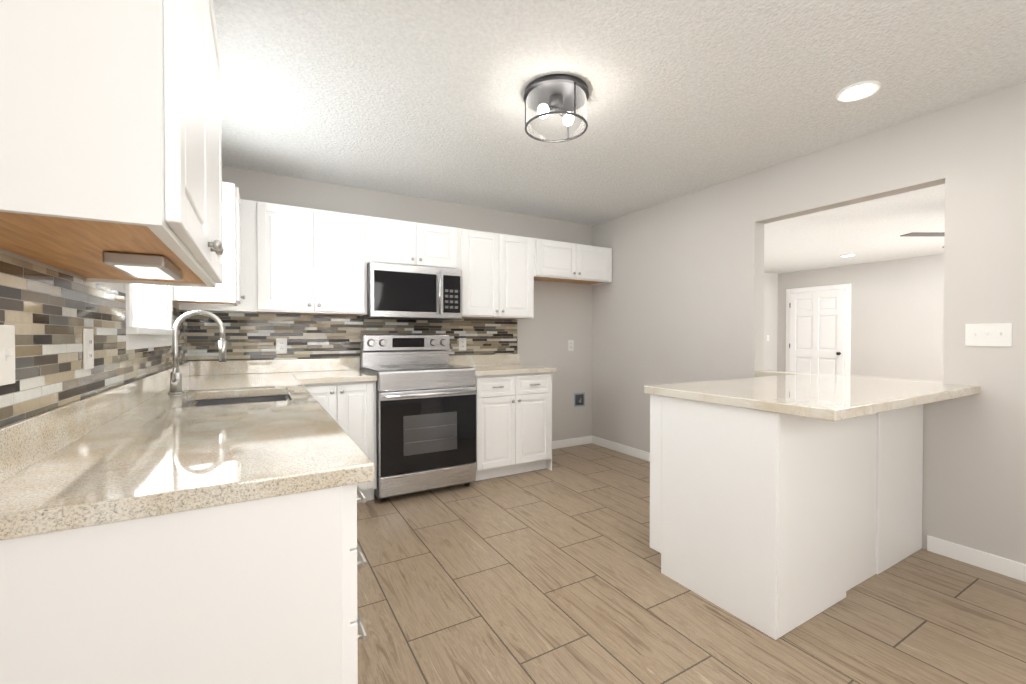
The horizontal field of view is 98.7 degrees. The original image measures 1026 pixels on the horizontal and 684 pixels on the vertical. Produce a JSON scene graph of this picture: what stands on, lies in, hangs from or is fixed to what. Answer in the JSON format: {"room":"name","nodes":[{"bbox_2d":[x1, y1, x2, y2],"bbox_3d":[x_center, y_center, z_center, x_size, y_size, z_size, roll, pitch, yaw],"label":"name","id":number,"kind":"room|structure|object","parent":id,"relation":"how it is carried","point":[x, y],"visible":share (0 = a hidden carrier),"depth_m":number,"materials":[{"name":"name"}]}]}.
{"room":"kitchen","nodes":[
{"label":"kitchen","id":0,"kind":"room"},
{"bbox_2d":[0,249,178,334],"bbox_3d":[-1.031,-0.034,0.778,0.120,2.440,5.540,0,1,-30],"label":"wall","id":1,"kind":"structure","parent":0,"point":[119,287],"depth_m":1.21,"materials":[{"name":"paint paint"},{"name":"ceramic"},{"name":"glass"}]},
{"bbox_2d":[0,253,191,426],"bbox_3d":[-1.475,-0.020,1.676,0.008,0.348,3.300,0,1,-30],"label":"backsplash","id":2,"kind":"structure","parent":1,"relation":"attached to","point":[50,315],"depth_m":1.13,"materials":[{"name":"multicoloured tile"}]},
{"bbox_2d":[0,325,14,385],"bbox_3d":[-0.982,0.026,0.847,0.015,0.118,0.121,0,1,-30],"label":"outlet","id":3,"kind":"object","parent":2,"relation":"attached to","point":[7,332],"depth_m":0.87,"materials":[{"name":"white plastic"}]},
{"bbox_2d":[83,329,93,369],"bbox_3d":[-1.243,0.021,1.291,0.008,0.118,0.075,0,1,-30],"label":"outlet","id":4,"kind":"object","parent":2,"relation":"attached to","point":[88,339],"depth_m":1.28,"materials":[{"name":"white plastic"}]},
{"bbox_2d":[0,0,223,287],"bbox_3d":[-0.875,-0.561,0.991,0.368,0.770,0.955,0,1,-30],"label":"upper cabinet","id":5,"kind":"object","parent":1,"relation":"attached to","point":[110,128],"visible":0.98,"depth_m":0.63,"materials":[{"name":"white paint"}]},
{"bbox_2d":[102,251,182,279],"bbox_3d":[-0.850,-0.172,1.025,0.100,0.027,0.260,0,1,-30],"label":"under-cabinet light","id":6,"kind":"object","parent":5,"relation":"attached to","point":[145,266],"visible":1,"depth_m":0.93,"materials":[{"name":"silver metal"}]},
{"bbox_2d":[124,284,179,349],"bbox_3d":[-1.750,-0.459,2.084,0.145,0.970,1.010,0,1,-30],"label":"window","id":7,"kind":"structure","parent":1,"relation":"in","point":[144,302],"depth_m":2.22,"materials":[{"name":"white glass"}]},
{"bbox_2d":[172,182,245,305],"bbox_3d":[-1.899,-0.605,2.765,0.368,0.725,0.332,0,1,-30],"label":"upper cabinet","id":8,"kind":"object","parent":1,"relation":"attached to","point":[227,291],"visible":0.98,"depth_m":2.67,"materials":[{"name":"white paint"}]},
{"bbox_2d":[188,165,591,440],"bbox_3d":[-0.686,-0.074,4.106,3.805,2.440,0.120,0,1,-30],"label":"wall","id":9,"kind":"structure","parent":0,"point":[558,321],"depth_m":4.54,"materials":[{"name":"paint"}]},
{"bbox_2d":[179,199,254,313],"bbox_3d":[-2.043,-0.591,3.061,0.414,0.760,0.320,0,1,-30],"label":"upper cabinet","id":10,"kind":"object","parent":9,"relation":"attached to","point":[245,205],"depth_m":3.00,"materials":[{"name":"white paint"}]},
{"bbox_2d":[251,200,370,314],"bbox_3d":[-1.531,-0.600,3.345,0.756,0.748,0.340,0,1,-30],"label":"upper cabinet","id":11,"kind":"object","parent":9,"relation":"attached to","point":[295,259],"depth_m":3.18,"materials":[{"name":"white paint"}]},
{"bbox_2d":[192,313,516,360],"bbox_3d":[-1.116,0.016,3.784,2.676,0.469,0.008,0,1,-30],"label":"backsplash","id":12,"kind":"structure","parent":9,"relation":"attached to","point":[248,336],"depth_m":3.53,"materials":[{"name":"multicoloured tile"}]},
{"bbox_2d":[276,338,286,353],"bbox_3d":[-1.781,0.030,3.391,0.075,0.118,0.008,0,1,-30],"label":"outlet","id":13,"kind":"object","parent":12,"relation":"attached to","point":[281,343],"depth_m":3.39,"materials":[{"name":"white plastic"}]},
{"bbox_2d":[459,338,465,350],"bbox_3d":[-0.474,0.020,4.145,0.075,0.118,0.008,0,1,-30],"label":"outlet","id":14,"kind":"object","parent":12,"relation":"attached to","point":[462,341],"depth_m":4.14,"materials":[{"name":"white plastic"}]},
{"bbox_2d":[371,216,462,270],"bbox_3d":[-0.871,-0.804,3.723,0.767,0.351,0.340,0,1,-30],"label":"upper cabinet","id":15,"kind":"object","parent":9,"relation":"attached to","point":[393,241],"depth_m":3.57,"materials":[{"name":"white paint"}]},
{"bbox_2d":[360,262,461,320],"bbox_3d":[-0.845,-0.403,3.682,0.758,0.422,0.442,0,1,-30],"label":"microwave","id":16,"kind":"object","parent":15,"relation":"attached to","point":[401,292],"visible":1,"depth_m":3.51,"materials":[{"name":"grey metal"}]},
{"bbox_2d":[462,229,534,318],"bbox_3d":[-0.210,-0.610,4.107,0.761,0.748,0.340,0,1,-30],"label":"upper cabinet","id":17,"kind":"object","parent":9,"relation":"attached to","point":[498,273],"depth_m":3.95,"materials":[{"name":"white paint"}]},
{"bbox_2d":[568,340,573,350],"bbox_3d":[0.631,0.038,4.793,0.075,0.118,0.008,0,1,-30],"label":"outlet","id":18,"kind":"object","parent":9,"relation":"attached to","point":[570,342],"depth_m":4.79,"materials":[{"name":"white plastic"}]},
{"bbox_2d":[552,436,590,448],"bbox_3d":[0.457,1.097,4.702,0.953,0.085,0.013,0,1,-30],"label":"baseboard","id":19,"kind":"structure","parent":9,"relation":"attached to","point":[557,444],"depth_m":4.80,"materials":[{"name":"white wood"}]},
{"bbox_2d":[535,238,611,284],"bbox_3d":[0.545,-0.815,4.541,0.982,0.348,0.340,0,1,-30],"label":"upper cabinet","id":20,"kind":"object","parent":9,"relation":"attached to","point":[555,261],"depth_m":4.39,"materials":[{"name":"white paint"}]},
{"bbox_2d":[574,393,584,406],"bbox_3d":[0.740,0.637,4.850,0.150,0.150,0.030,0,1,-30],"label":"outlet box","id":21,"kind":"object","parent":9,"relation":"attached to","point":[579,399],"visible":1,"depth_m":4.85,"materials":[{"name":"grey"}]},
{"bbox_2d":[213,0,1025,273],"bbox_3d":[2.793,-1.338,3.604,9.585,0.100,6.640,0,1,-30],"label":"ceiling","id":22,"kind":"structure","parent":0,"point":[420,98],"depth_m":2.24,"materials":[{"name":"white paint"}]},
{"bbox_2d":[524,74,588,142],"bbox_3d":[0.220,-1.179,2.248,0.332,0.184,0.332,0,1,-30],"label":"flush-mount ceiling light","id":23,"kind":"object","parent":22,"relation":"attached to","point":[564,96],"visible":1,"depth_m":2.20,"materials":[{"name":"silver metal"}]},
{"bbox_2d":[840,254,854,256],"bbox_3d":[5.113,-1.319,6.732,0.184,0.013,0.184,0,1,-30],"label":"recessed light","id":24,"kind":"object","parent":22,"relation":"in","point":[848,255],"visible":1,"depth_m":6.69,"materials":[{"name":"white plastic"}]},
{"bbox_2d":[835,80,881,101],"bbox_3d":[1.744,-1.265,2.226,0.184,0.013,0.184,0,1,-30],"label":"recessed light","id":25,"kind":"object","parent":22,"relation":"in","point":[858,91],"visible":0.98,"depth_m":2.21,"materials":[{"name":"white plastic"}]},
{"bbox_2d":[900,232,944,247],"bbox_3d":[4.460,-1.108,4.064,1.206,0.370,1.045,0,1,-30],"label":"ceiling fan","id":26,"kind":"object","parent":22,"relation":"hanging from","point":[926,234],"visible":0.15,"depth_m":4.16,"materials":[{"name":"grey"}]},
{"bbox_2d":[357,443,1025,683],"bbox_3d":[2.793,1.202,3.635,9.585,0.100,6.640,0,1,-30],"label":"floor","id":27,"kind":"structure","parent":0,"point":[555,575],"depth_m":1.94,"materials":[{"name":"tile"}]},
{"bbox_2d":[0,395,366,683],"bbox_3d":[-1.145,0.735,1.779,0.671,0.879,2.228,0,1,-30],"label":"base cabinet","id":28,"kind":"object","parent":27,"relation":"on","point":[261,591],"visible":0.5,"depth_m":0.81,"materials":[{"name":"white paint"}]},
{"bbox_2d":[0,359,374,540],"bbox_3d":[-1.289,0.221,2.040,0.690,0.140,2.859,0,1,-30],"label":"countertop","id":29,"kind":"structure","parent":28,"relation":"on","point":[146,446],"depth_m":1.02,"materials":[{"name":"stone"}]},
{"bbox_2d":[168,310,226,393],"bbox_3d":[-1.542,0.045,2.152,0.240,0.408,0.114,0,1,-30],"label":"gooseneck faucet","id":30,"kind":"object","parent":29,"relation":"on","point":[175,382],"visible":1,"depth_m":2.13,"materials":[{"name":"silver metal"}]},
{"bbox_2d":[191,395,288,406],"bbox_3d":[-1.266,0.421,2.056,0.427,0.255,0.572,0,1,-30],"label":"undermount sink","id":31,"kind":"object","parent":29,"relation":"in","point":[239,400],"visible":0.12,"depth_m":2.27,"materials":[{"name":"silver metal"}]},
{"bbox_2d":[303,381,376,501],"bbox_3d":[-1.629,0.719,3.119,1.169,0.879,0.658,0,1,-30],"label":"base cabinet","id":32,"kind":"object","parent":27,"relation":"on","point":[350,408],"visible":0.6,"depth_m":3.08,"materials":[{"name":"white paint"}]},
{"bbox_2d":[304,358,376,381],"bbox_3d":[-1.329,0.206,3.281,0.481,0.140,0.669,0,1,-30],"label":"countertop","id":33,"kind":"structure","parent":32,"relation":"on","point":[348,369],"depth_m":3.53,"materials":[{"name":"stone"}]},
{"bbox_2d":[360,334,476,501],"bbox_3d":[-0.767,0.545,3.559,0.758,1.215,0.735,0,1,-30],"label":"range","id":34,"kind":"object","parent":27,"relation":"on","point":[426,391],"visible":1,"depth_m":3.32,"materials":[{"name":"grey metal"}]},
{"bbox_2d":[475,373,551,480],"bbox_3d":[-0.123,0.709,3.981,0.769,0.879,0.669,0,1,-30],"label":"base cabinet","id":35,"kind":"object","parent":27,"relation":"on","point":[513,423],"visible":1,"depth_m":3.72,"materials":[{"name":"white paint"}]},
{"bbox_2d":[449,354,556,375],"bbox_3d":[-0.118,0.198,3.989,0.792,0.140,0.654,0,1,-30],"label":"countertop","id":36,"kind":"structure","parent":35,"relation":"on","point":[499,364],"depth_m":4.11,"materials":[{"name":"stone"}]},
{"bbox_2d":[650,394,837,639],"bbox_3d":[1.060,0.721,2.129,0.445,0.900,0.667,0,1,-30],"label":"base cabinet","id":37,"kind":"object","parent":27,"relation":"on","point":[775,526],"depth_m":1.89,"materials":[{"name":"white paint"}]},
{"bbox_2d":[644,370,979,420],"bbox_3d":[1.550,0.246,2.475,1.685,0.040,1.204,0,1,-30],"label":"countertop","id":38,"kind":"structure","parent":37,"relation":"on","point":[830,397],"depth_m":2.06,"materials":[{"name":"stone"}]},
{"bbox_2d":[838,409,901,601],"bbox_3d":[1.512,0.717,2.402,0.818,0.900,0.645,0,1,-30],"label":"base cabinet","id":39,"kind":"object","parent":27,"relation":"on","point":[869,446],"depth_m":2.17,"materials":[{"name":"white paint"}]},
{"bbox_2d":[902,405,921,557],"bbox_3d":[1.956,0.714,2.670,0.428,0.900,0.625,0,1,-30],"label":"base cabinet","id":40,"kind":"object","parent":27,"relation":"on","point":[911,416],"depth_m":2.41,"materials":[{"name":"white paint"}]},
{"bbox_2d":[763,272,778,369],"bbox_3d":[2.802,-0.113,7.388,5.520,2.440,0.120,0,1,-30],"label":"wall","id":41,"kind":"structure","parent":0,"point":[771,280],"depth_m":8.62,"materials":[{"name":"paint"}]},
{"bbox_2d":[592,81,1025,563],"bbox_3d":[2.264,-0.056,2.679,0.120,2.440,5.300,0,1,-30],"label":"wall","id":42,"kind":"structure","parent":0,"point":[679,298],"depth_m":2.59,"materials":[{"name":"paint"}]},
{"bbox_2d":[591,435,649,461],"bbox_3d":[1.428,1.105,4.006,0.017,0.085,2.189,0,1,-30],"label":"baseboard","id":43,"kind":"structure","parent":42,"relation":"attached to","point":[634,452],"depth_m":4.53,"materials":[{"name":"white wood"}]},
{"bbox_2d":[927,535,1025,581],"bbox_3d":[2.916,1.136,1.428,0.017,0.085,2.395,0,1,-30],"label":"baseboard","id":44,"kind":"structure","parent":42,"relation":"attached to","point":[993,563],"depth_m":2.28,"materials":[{"name":"white wood"}]},
{"bbox_2d":[965,323,1011,346],"bbox_3d":[2.430,-0.036,2.256,0.015,0.118,0.167,0,1,-30],"label":"light switch","id":45,"kind":"object","parent":42,"relation":"attached to","point":[993,334],"depth_m":2.25,"materials":[{"name":"white plastic"}]},
{"bbox_2d":[779,254,943,380],"bbox_3d":[6.863,-0.097,6.037,0.120,2.440,6.520,0,1,-30],"label":"wall","id":46,"kind":"structure","parent":0,"point":[897,312],"depth_m":7.15,"materials":[{"name":"paint"}]},
{"bbox_2d":[786,283,850,374],"bbox_3d":[5.543,0.039,8.083,0.116,2.119,1.080,0,1,-30],"label":"door","id":47,"kind":"structure","parent":46,"relation":"in","point":[818,329],"depth_m":8.04,"materials":[{"name":"white wood"}]}
]}

